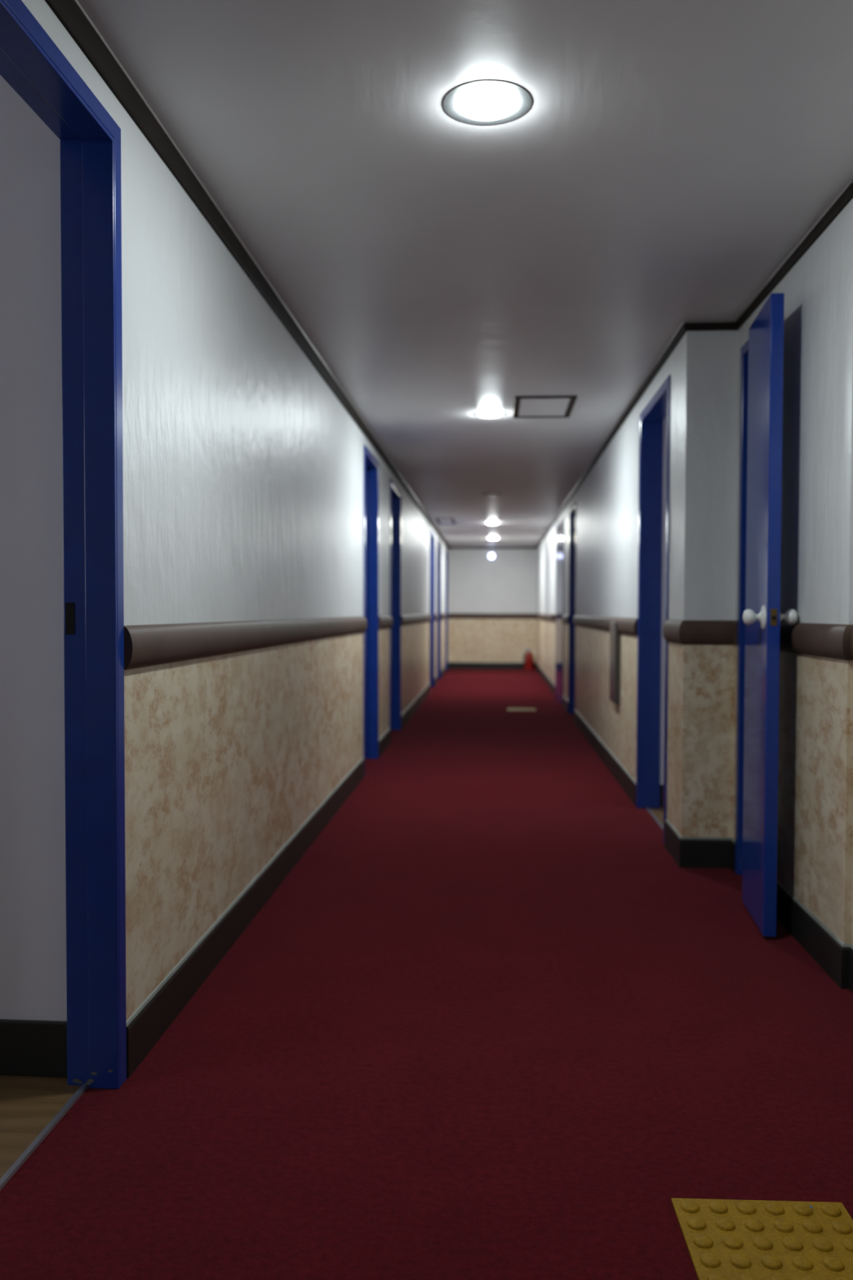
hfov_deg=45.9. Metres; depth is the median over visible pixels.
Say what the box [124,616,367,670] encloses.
chair rail
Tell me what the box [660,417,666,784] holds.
wall
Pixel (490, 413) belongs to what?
recessed light
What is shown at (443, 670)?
baseboard
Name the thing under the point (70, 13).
trim
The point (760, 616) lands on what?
door
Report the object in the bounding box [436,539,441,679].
door
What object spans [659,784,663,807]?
baseboard
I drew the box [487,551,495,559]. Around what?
wall lamp
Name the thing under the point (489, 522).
recessed light
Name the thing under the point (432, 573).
door
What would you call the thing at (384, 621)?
chair rail
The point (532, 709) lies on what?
tactile paving
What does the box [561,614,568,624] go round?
chair rail
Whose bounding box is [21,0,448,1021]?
wall
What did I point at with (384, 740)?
baseboard
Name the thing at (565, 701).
baseboard
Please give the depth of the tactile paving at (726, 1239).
1.73 m
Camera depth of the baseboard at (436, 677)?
14.77 m
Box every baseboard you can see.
[0,1018,66,1077]
[125,756,364,1078]
[378,727,391,758]
[400,683,430,729]
[434,675,437,687]
[440,665,445,678]
[448,662,536,669]
[535,662,555,695]
[562,695,568,713]
[573,708,635,806]
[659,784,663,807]
[664,818,735,871]
[776,880,852,992]
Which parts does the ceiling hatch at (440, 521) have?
panel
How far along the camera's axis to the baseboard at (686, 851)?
4.27 m
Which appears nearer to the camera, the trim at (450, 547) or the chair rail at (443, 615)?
the chair rail at (443, 615)
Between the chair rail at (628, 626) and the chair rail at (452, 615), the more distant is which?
the chair rail at (452, 615)
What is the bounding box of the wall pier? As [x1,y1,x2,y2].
[706,330,737,837]
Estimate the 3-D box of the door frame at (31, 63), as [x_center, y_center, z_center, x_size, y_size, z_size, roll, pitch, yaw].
[-0.783,-0.055,1.858,0.125,2.170,0.895,0,2,4]
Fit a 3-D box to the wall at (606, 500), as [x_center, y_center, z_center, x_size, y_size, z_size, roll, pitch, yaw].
[1.628,-0.391,11.571,0.100,2.300,14.680,0,2,4]
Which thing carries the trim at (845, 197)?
attached to the wall at (606, 500)
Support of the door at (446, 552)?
in the wall at (242, 468)
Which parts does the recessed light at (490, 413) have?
bulb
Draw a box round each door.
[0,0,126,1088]
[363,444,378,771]
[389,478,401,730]
[429,529,435,687]
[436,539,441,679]
[444,550,448,670]
[551,516,564,705]
[568,500,576,713]
[635,374,671,844]
[734,293,797,937]
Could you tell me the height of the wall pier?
2.300 m
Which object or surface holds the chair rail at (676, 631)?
attached to the wall at (606, 500)
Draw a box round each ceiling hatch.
[435,518,455,524]
[513,395,577,417]
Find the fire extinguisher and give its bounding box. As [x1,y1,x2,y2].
[523,648,534,670]
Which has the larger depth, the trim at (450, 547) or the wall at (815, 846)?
the trim at (450, 547)
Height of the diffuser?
0.124 m
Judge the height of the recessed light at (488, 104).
0.022 m
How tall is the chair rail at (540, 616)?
0.103 m
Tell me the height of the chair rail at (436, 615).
0.103 m
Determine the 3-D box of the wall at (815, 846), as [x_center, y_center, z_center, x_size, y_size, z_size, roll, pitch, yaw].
[1.110,-0.076,0.485,0.122,2.300,7.520,0,2,4]
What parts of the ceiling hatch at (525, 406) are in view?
panel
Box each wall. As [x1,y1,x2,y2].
[0,75,66,1021]
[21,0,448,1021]
[448,548,537,662]
[536,330,711,836]
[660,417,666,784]
[732,198,852,944]
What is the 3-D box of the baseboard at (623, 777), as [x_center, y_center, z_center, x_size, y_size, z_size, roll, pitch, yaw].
[1.314,0.802,7.761,0.011,0.130,4.303,0,2,4]
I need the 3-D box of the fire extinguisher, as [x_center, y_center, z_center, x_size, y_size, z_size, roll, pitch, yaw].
[1.914,0.354,18.772,0.220,0.403,0.216,0,2,4]
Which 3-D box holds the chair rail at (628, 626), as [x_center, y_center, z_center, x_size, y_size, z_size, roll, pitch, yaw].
[1.310,-0.131,7.735,0.027,0.103,4.303,0,2,4]
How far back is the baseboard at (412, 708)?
10.72 m
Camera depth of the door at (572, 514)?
10.66 m
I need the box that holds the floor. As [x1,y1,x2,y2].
[0,668,852,1279]
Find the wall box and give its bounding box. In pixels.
[608,621,621,705]
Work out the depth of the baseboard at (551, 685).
15.13 m
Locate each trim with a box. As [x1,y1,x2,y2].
[44,0,449,550]
[449,546,536,548]
[536,179,852,548]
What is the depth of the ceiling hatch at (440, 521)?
13.53 m
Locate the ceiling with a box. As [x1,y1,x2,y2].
[77,0,852,546]
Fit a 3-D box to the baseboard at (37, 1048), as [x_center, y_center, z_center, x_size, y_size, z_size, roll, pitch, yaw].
[-1.957,0.947,2.417,2.282,0.128,0.016,0,2,4]
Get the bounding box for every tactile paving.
[507,707,536,711]
[671,1198,852,1279]
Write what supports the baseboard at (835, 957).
attached to the wall at (815, 846)
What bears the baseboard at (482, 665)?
attached to the wall at (507, 583)
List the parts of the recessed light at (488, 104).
bulb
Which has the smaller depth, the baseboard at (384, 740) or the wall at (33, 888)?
the wall at (33, 888)
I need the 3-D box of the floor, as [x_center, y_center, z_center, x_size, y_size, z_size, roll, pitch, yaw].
[0.473,0.886,7.914,6.500,0.050,22.200,0,2,4]
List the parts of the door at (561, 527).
frame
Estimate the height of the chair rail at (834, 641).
0.103 m
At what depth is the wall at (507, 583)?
18.95 m
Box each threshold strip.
[0,1084,88,1190]
[645,807,663,831]
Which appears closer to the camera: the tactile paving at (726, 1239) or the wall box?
the tactile paving at (726, 1239)
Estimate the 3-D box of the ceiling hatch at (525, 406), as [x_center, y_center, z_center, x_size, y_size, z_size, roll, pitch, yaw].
[0.694,-1.379,5.971,0.348,0.010,0.600,0,2,4]
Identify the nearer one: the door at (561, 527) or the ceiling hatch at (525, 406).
the ceiling hatch at (525, 406)
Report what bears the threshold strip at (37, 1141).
on the floor
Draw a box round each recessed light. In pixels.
[443,80,531,124]
[472,409,506,417]
[484,521,500,524]
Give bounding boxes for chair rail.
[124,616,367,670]
[378,615,392,629]
[401,613,431,626]
[434,613,438,621]
[440,613,446,619]
[448,613,536,618]
[535,613,555,622]
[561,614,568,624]
[573,615,637,636]
[662,619,737,644]
[779,622,852,660]
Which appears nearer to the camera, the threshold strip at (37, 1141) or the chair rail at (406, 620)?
the threshold strip at (37, 1141)
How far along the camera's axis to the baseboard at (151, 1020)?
3.10 m
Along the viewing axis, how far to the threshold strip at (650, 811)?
5.26 m
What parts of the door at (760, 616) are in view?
frame, knob, latch plate, knob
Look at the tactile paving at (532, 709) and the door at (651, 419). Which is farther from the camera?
the tactile paving at (532, 709)
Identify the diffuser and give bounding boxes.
[488,552,494,559]
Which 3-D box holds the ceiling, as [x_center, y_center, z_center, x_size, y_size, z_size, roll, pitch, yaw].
[0.626,-1.479,7.887,2.086,0.080,22.300,0,2,4]
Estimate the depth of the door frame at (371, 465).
7.35 m
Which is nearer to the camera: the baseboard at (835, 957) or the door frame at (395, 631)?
the baseboard at (835, 957)

